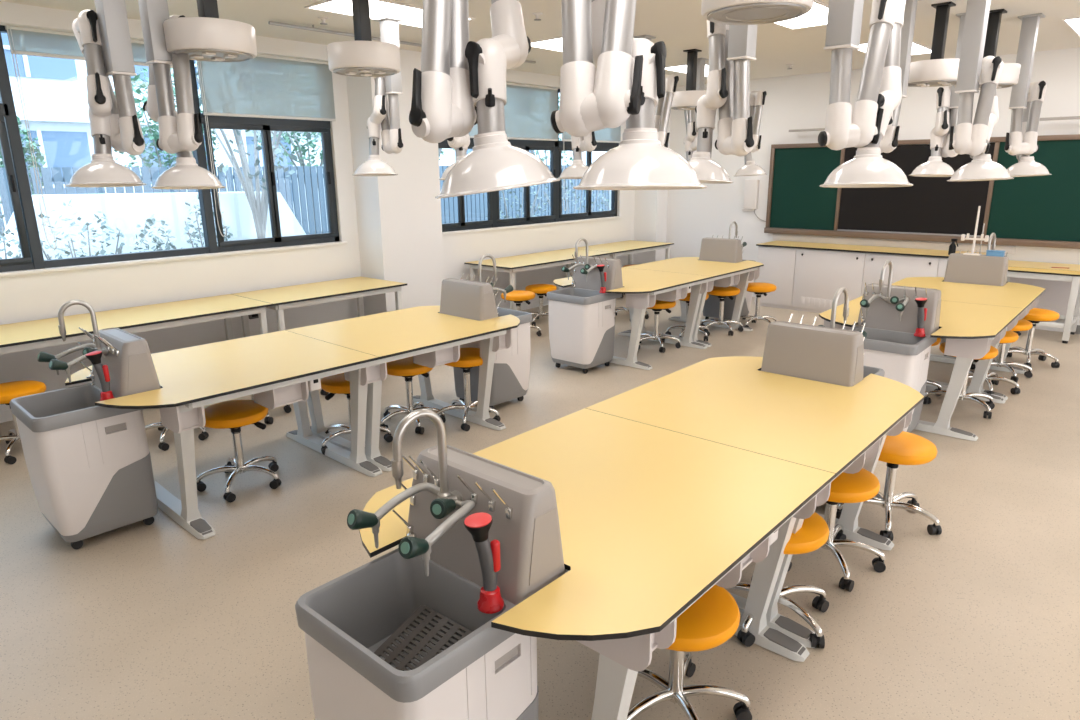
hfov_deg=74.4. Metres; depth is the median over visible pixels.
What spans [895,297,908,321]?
tap
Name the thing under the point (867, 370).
basin
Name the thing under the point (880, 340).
basin
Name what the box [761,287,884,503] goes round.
sink
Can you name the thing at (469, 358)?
stool
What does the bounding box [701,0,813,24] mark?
drum
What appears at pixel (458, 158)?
hood
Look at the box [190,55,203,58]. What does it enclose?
outlet
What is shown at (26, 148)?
tree
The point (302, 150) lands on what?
tree
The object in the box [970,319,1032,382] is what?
stool
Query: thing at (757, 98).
extraction arm
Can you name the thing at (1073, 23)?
diffuser
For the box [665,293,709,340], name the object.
stool
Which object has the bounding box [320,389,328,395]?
stool
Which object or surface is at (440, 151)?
tree
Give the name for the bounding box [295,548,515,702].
basin
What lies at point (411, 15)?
diffuser
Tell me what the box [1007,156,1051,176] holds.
hood
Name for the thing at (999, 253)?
storage box
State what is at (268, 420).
stool
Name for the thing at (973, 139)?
extraction arm
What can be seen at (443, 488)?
gooseneck faucet
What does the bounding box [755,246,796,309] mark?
base cabinet
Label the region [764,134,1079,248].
chalkboard
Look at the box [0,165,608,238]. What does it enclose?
metal fence
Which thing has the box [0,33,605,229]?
building
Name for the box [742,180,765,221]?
wall box
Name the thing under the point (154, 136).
tree
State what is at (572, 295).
basin
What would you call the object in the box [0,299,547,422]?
baseboard
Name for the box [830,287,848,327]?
gooseneck faucet
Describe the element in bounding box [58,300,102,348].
gooseneck faucet
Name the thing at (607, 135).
roller blind
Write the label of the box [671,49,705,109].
drum
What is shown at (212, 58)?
outlet
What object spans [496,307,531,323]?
basin
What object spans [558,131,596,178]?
extraction arm
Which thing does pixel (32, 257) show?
window
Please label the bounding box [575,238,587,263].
gooseneck faucet
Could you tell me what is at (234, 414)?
stool
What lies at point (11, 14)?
trim
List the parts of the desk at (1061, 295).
rail, panel, edge trim, rail, leg, leg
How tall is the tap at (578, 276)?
0.144 m
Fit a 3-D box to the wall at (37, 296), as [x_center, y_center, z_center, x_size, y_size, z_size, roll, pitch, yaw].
[-2.786,-1.486,6.985,0.200,3.100,13.250,13,20,41]
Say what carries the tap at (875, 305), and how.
on the sink at (900, 321)
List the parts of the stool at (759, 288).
leg, leg, seat, leg, leg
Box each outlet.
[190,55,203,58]
[202,52,215,55]
[211,57,224,60]
[224,54,237,57]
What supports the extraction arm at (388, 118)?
hanging from the ceiling
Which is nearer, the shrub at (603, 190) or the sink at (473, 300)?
the sink at (473, 300)
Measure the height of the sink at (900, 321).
1.254 m
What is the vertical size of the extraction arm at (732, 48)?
1.302 m
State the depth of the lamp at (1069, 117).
7.76 m
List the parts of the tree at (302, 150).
crown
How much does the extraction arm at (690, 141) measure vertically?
1.311 m
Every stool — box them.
[0,380,45,463]
[145,418,208,450]
[196,400,280,501]
[251,394,290,423]
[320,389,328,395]
[321,373,392,454]
[380,356,445,433]
[436,348,500,430]
[501,290,541,335]
[525,284,556,325]
[615,307,648,321]
[627,585,751,719]
[638,300,680,352]
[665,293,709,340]
[700,286,743,335]
[724,512,828,648]
[740,282,776,326]
[787,468,885,591]
[836,431,941,540]
[923,342,997,418]
[925,338,941,395]
[968,330,1019,393]
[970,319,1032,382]
[1006,308,1059,368]
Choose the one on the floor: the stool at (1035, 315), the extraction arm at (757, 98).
the stool at (1035, 315)
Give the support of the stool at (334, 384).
on the floor
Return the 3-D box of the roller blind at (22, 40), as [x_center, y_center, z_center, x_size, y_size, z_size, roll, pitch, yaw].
[-3.493,-1.806,5.910,0.066,1.652,1.308,13,20,41]
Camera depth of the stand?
6.82 m
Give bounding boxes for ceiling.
[0,0,1079,86]
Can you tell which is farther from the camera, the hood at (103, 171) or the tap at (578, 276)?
the tap at (578, 276)
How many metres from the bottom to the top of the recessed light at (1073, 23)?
0.012 m
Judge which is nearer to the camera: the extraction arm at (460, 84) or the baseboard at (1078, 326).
the extraction arm at (460, 84)
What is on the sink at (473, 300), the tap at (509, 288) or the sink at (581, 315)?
the tap at (509, 288)
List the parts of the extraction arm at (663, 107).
ceiling plate, lever, lever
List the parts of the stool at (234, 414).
leg, leg, leg, seat, lever, leg, leg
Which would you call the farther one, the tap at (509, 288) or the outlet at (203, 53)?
the tap at (509, 288)
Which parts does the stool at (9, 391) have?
leg, leg, leg, seat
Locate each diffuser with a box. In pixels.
[310,0,422,26]
[1066,18,1079,34]
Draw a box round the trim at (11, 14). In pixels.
[0,1,559,88]
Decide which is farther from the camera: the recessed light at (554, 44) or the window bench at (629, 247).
the window bench at (629, 247)
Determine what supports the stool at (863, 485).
on the floor
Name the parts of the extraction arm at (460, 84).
lever, lever, knob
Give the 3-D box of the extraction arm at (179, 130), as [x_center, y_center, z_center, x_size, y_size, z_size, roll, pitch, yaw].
[-2.063,-1.597,3.880,0.669,1.298,0.377,13,20,41]
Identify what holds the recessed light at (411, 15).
in the ceiling
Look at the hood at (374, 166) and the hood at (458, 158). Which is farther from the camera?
the hood at (374, 166)
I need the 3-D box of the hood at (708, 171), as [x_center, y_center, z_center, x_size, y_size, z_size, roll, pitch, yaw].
[0.899,-1.080,4.003,0.380,0.177,0.379,13,20,41]
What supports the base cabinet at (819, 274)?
on the floor
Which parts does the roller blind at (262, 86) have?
bead chain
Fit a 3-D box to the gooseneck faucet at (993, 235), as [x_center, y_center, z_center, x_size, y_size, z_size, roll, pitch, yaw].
[4.382,-1.087,6.904,0.183,0.294,0.040,-13,19,-39]
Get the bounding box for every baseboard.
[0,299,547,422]
[1075,325,1079,333]
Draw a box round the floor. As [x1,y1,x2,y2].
[0,294,1079,719]
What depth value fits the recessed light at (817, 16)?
6.02 m
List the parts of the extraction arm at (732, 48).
lever, lever, lever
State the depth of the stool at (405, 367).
5.34 m
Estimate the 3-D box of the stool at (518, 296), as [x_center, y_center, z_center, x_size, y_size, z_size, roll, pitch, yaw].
[-0.247,-0.536,8.302,0.523,0.530,0.495,3,15,12]
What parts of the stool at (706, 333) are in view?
leg, seat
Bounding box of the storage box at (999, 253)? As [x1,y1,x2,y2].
[986,250,1005,256]
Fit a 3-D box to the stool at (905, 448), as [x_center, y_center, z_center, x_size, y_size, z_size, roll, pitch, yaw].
[1.893,0.646,3.876,0.523,0.480,0.495,-4,15,-11]
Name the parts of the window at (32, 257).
sash handle, sash, sash, sash handle, sash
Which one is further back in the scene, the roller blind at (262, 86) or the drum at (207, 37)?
the roller blind at (262, 86)
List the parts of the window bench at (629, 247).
leg, leg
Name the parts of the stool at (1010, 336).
leg, leg, leg, seat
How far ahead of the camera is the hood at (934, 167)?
6.10 m
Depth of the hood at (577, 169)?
6.48 m
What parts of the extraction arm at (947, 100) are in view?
lever, lever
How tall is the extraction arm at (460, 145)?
1.282 m
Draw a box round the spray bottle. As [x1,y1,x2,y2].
[948,238,957,254]
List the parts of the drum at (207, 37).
post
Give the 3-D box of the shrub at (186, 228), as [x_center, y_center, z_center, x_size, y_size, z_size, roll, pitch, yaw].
[-3.997,-1.051,8.703,0.648,1.904,0.590,13,20,41]
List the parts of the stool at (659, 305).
leg, leg, leg, seat, leg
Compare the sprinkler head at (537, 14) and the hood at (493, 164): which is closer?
the hood at (493, 164)
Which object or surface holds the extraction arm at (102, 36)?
hanging from the ceiling
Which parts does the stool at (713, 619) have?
leg, leg, leg, leg, seat, leg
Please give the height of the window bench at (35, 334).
0.780 m
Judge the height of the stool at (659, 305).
0.530 m
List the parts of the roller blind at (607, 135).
bead chain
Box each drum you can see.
[163,0,256,61]
[327,0,400,76]
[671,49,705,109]
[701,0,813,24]
[908,1,959,86]
[954,9,1020,89]
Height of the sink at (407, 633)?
1.254 m
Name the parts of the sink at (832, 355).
panel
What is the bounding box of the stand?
[961,206,988,255]
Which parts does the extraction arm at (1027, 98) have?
lever, ceiling plate, lever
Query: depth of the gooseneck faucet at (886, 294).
5.02 m
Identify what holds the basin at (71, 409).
in the sink at (89, 465)
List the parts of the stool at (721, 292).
leg, leg, seat, leg, leg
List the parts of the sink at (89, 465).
tap knob, drain knob, kick panel, hose handle, handle, panel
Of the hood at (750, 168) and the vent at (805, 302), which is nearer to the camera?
the hood at (750, 168)
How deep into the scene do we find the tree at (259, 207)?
9.22 m
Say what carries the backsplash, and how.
attached to the wall at (794, 101)
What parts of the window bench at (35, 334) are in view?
leg, leg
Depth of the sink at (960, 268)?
6.83 m
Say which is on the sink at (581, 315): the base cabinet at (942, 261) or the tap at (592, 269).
the tap at (592, 269)
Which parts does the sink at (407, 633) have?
drain knob, tap knob, hose handle, handle, kick panel, panel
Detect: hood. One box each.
[65,154,146,186]
[151,157,225,188]
[353,155,397,175]
[435,131,560,198]
[439,156,463,179]
[558,160,588,178]
[573,128,706,189]
[688,152,733,183]
[734,161,766,175]
[819,147,912,187]
[909,156,954,176]
[947,154,1013,180]
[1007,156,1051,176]
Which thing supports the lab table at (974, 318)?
on the floor
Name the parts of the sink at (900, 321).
drain knob, tap knob, kick panel, hose handle, panel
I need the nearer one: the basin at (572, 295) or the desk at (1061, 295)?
the basin at (572, 295)
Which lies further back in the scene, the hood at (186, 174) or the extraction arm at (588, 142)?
the extraction arm at (588, 142)
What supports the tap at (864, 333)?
on the sink at (832, 355)
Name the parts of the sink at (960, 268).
kick panel, panel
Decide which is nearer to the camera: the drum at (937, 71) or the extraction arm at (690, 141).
the drum at (937, 71)
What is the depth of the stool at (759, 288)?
8.57 m
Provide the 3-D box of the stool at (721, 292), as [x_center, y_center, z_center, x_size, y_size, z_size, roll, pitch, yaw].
[2.163,-0.606,8.461,0.523,0.530,0.495,5,16,21]
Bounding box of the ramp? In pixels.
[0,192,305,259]
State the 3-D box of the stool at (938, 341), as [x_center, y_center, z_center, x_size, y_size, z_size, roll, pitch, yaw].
[3.158,0.024,6.056,0.523,0.530,0.495,9,18,33]
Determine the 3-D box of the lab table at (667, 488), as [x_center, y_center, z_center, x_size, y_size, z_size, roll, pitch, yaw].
[0.663,0.702,3.125,1.180,0.778,2.940,12,20,40]
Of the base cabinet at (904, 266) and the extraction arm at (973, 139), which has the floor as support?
the base cabinet at (904, 266)
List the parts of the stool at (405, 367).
leg, leg, seat, leg, leg, leg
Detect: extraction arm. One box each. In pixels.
[65,0,146,186]
[138,0,225,188]
[353,17,402,175]
[409,0,560,198]
[439,133,470,179]
[550,0,706,189]
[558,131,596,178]
[633,35,678,147]
[684,58,708,160]
[688,20,757,183]
[734,61,766,175]
[818,0,912,187]
[879,0,919,152]
[909,13,965,176]
[947,0,1013,180]
[1004,13,1051,176]
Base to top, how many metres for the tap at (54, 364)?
0.144 m
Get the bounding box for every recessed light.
[304,0,474,27]
[531,36,561,51]
[665,63,708,76]
[772,0,827,29]
[856,41,930,54]
[1062,17,1079,37]
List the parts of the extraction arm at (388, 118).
lever, ceiling plate, lever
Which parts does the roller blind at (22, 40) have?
bead chain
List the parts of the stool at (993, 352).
leg, seat, leg, leg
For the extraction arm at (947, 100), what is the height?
1.310 m
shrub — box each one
[0,214,20,258]
[38,199,124,259]
[130,214,182,252]
[184,195,232,247]
[483,184,546,218]
[537,164,607,213]
[597,190,608,208]
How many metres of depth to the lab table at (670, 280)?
7.69 m
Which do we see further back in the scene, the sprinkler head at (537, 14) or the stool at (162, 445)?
the sprinkler head at (537, 14)
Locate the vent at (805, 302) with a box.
[800,297,832,308]
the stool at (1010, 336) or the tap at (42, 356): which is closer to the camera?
the tap at (42, 356)
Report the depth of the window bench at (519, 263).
8.99 m
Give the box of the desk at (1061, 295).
[1007,260,1079,343]
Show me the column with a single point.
(399, 219)
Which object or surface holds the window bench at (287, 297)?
on the floor
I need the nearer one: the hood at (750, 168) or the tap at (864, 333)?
the tap at (864, 333)
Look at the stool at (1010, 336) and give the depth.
6.02 m
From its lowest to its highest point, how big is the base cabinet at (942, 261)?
0.840 m
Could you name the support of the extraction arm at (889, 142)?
hanging from the ceiling
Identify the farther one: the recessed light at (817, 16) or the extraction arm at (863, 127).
the recessed light at (817, 16)
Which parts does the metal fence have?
rail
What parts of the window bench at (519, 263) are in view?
leg, leg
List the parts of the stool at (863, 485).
leg, leg, seat, leg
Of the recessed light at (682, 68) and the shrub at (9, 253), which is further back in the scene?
the recessed light at (682, 68)
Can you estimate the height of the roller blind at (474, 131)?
0.695 m
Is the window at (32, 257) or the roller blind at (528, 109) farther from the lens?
the roller blind at (528, 109)
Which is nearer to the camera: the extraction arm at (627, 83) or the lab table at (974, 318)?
the extraction arm at (627, 83)
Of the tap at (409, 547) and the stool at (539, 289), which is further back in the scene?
the stool at (539, 289)
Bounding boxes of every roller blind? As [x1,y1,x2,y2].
[5,25,172,248]
[197,54,335,236]
[469,123,477,137]
[504,83,557,140]
[562,126,620,210]
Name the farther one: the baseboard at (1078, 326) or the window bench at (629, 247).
the window bench at (629, 247)
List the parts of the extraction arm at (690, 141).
lever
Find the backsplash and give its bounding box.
[773,234,1015,253]
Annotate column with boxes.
[346,49,670,315]
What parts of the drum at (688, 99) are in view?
post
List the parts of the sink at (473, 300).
panel, kick panel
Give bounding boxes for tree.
[0,116,45,203]
[114,68,218,192]
[196,72,318,237]
[245,130,322,232]
[438,148,454,159]
[530,96,572,164]
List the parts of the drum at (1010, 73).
post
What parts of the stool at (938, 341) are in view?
leg, seat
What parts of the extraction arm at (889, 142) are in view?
lever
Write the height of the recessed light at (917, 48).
0.012 m
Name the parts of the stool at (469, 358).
leg, leg, seat, leg, leg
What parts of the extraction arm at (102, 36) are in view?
lever, lever, lever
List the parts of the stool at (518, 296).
seat, leg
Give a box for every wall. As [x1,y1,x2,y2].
[0,72,634,410]
[666,47,1079,331]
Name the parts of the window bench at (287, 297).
leg, leg, leg, leg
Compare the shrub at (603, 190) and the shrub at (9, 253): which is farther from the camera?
the shrub at (603, 190)
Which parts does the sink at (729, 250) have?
kick panel, panel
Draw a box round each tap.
[37,343,95,374]
[49,349,108,382]
[347,482,439,547]
[398,500,474,575]
[493,285,513,302]
[561,263,584,279]
[580,265,596,281]
[858,330,867,338]
[860,294,884,317]
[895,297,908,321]
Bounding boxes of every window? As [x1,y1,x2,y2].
[0,25,339,271]
[438,89,618,231]
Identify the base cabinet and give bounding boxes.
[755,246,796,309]
[792,248,865,312]
[861,253,939,295]
[937,258,947,276]
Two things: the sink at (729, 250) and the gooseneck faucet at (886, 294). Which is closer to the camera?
the gooseneck faucet at (886, 294)
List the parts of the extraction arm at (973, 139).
lever, knob, lever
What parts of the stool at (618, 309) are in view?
leg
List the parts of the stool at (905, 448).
leg, leg, leg, leg, seat, leg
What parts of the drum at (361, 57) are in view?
post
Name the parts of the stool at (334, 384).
lever, seat, leg, leg, leg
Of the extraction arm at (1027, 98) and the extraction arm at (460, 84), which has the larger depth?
the extraction arm at (1027, 98)
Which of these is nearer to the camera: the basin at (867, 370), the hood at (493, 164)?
the hood at (493, 164)
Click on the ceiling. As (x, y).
(680, 24)
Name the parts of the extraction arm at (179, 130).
lever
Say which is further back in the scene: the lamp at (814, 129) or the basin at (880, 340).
the lamp at (814, 129)
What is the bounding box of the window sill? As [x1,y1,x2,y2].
[0,216,622,276]
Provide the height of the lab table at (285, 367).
0.778 m
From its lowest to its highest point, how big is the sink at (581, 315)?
1.254 m
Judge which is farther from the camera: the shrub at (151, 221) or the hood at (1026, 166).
the shrub at (151, 221)
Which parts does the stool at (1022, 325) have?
leg, leg, seat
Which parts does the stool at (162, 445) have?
leg, leg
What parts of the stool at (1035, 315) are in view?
leg, leg, leg, leg, seat plate, seat, leg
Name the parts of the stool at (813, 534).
leg, leg, leg, leg, seat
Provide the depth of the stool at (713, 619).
2.40 m
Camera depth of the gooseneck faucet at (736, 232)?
8.72 m
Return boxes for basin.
[9,383,142,431]
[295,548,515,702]
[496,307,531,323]
[547,287,621,304]
[850,326,936,355]
[863,366,884,377]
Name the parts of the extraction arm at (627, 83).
knob, lever, lever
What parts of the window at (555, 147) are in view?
sash, sash, sash, sash, sash, sash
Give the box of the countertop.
[756,241,985,257]
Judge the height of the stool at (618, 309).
0.480 m
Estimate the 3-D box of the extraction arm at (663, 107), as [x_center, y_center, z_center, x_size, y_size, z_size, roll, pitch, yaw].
[1.102,-2.420,6.870,0.426,1.320,0.586,13,20,41]
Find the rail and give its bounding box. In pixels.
[268,21,535,63]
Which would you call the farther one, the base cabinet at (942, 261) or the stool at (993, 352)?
the base cabinet at (942, 261)
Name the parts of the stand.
plate, clamp arm, rod, rod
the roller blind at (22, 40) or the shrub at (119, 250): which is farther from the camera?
the shrub at (119, 250)
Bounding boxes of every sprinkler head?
[318,16,328,24]
[532,12,542,20]
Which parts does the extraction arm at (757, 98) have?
lever, lever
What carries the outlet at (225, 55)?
attached to the drum at (207, 37)
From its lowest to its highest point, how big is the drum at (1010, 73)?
0.590 m
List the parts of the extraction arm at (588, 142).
lever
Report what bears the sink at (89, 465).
on the floor
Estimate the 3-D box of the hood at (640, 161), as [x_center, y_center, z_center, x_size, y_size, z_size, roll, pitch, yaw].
[0.282,-0.564,2.012,0.380,0.173,0.380,13,20,41]
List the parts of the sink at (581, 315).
kick panel, hose handle, panel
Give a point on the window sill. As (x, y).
(65, 268)
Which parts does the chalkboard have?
green panel, screen trim, green panel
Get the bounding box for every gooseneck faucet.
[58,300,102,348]
[391,409,450,497]
[478,254,496,281]
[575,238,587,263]
[728,221,737,238]
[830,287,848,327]
[879,260,892,300]
[987,233,995,249]
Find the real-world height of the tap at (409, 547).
0.144 m
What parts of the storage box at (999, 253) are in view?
lid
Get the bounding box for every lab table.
[65,306,519,539]
[359,356,923,719]
[553,257,763,369]
[819,277,1045,440]
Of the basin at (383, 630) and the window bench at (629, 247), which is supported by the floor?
the window bench at (629, 247)
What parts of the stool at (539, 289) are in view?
leg, seat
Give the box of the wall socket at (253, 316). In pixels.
[248,314,258,318]
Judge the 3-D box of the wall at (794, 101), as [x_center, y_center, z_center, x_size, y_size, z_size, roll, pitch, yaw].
[5.338,-2.017,8.630,9.950,3.100,0.200,13,20,41]
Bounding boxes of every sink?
[9,300,160,548]
[295,409,564,719]
[440,254,531,408]
[547,238,622,373]
[699,221,755,319]
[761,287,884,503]
[850,260,940,432]
[940,233,1007,355]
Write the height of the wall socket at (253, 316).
0.120 m
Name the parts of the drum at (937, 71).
post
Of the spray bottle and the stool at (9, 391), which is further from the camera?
the spray bottle
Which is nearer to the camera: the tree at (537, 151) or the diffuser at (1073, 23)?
the diffuser at (1073, 23)
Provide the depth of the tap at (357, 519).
2.04 m
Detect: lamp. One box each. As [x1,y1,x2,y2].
[789,128,824,131]
[1039,116,1079,120]
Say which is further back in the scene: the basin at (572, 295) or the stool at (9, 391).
the basin at (572, 295)
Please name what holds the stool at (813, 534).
on the floor
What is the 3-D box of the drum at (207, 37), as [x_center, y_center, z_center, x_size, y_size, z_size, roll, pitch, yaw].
[-1.821,-1.968,3.886,0.464,0.590,0.464,13,20,41]
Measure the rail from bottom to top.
0.045 m
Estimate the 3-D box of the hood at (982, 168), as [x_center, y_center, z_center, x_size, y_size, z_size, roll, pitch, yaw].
[2.903,-1.262,4.676,0.380,0.175,0.380,13,20,41]
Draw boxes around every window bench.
[0,294,272,353]
[232,276,406,336]
[464,249,613,309]
[569,240,673,305]
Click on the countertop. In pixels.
(786, 244)
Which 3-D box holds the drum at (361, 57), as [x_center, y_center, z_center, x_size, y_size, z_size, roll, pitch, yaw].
[-1.151,-2.167,4.601,0.464,0.590,0.464,13,20,41]
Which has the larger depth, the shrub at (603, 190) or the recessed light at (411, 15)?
the shrub at (603, 190)
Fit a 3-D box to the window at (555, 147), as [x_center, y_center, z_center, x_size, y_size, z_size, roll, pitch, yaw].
[-0.104,-2.775,9.665,0.115,1.820,3.890,13,20,41]
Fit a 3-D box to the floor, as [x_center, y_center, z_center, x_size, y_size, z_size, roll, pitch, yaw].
[0.917,0.878,4.173,10.170,0.100,13.650,13,20,41]
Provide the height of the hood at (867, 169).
0.176 m
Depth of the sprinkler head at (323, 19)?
5.76 m
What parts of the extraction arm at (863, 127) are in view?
knob, lever, lever, lever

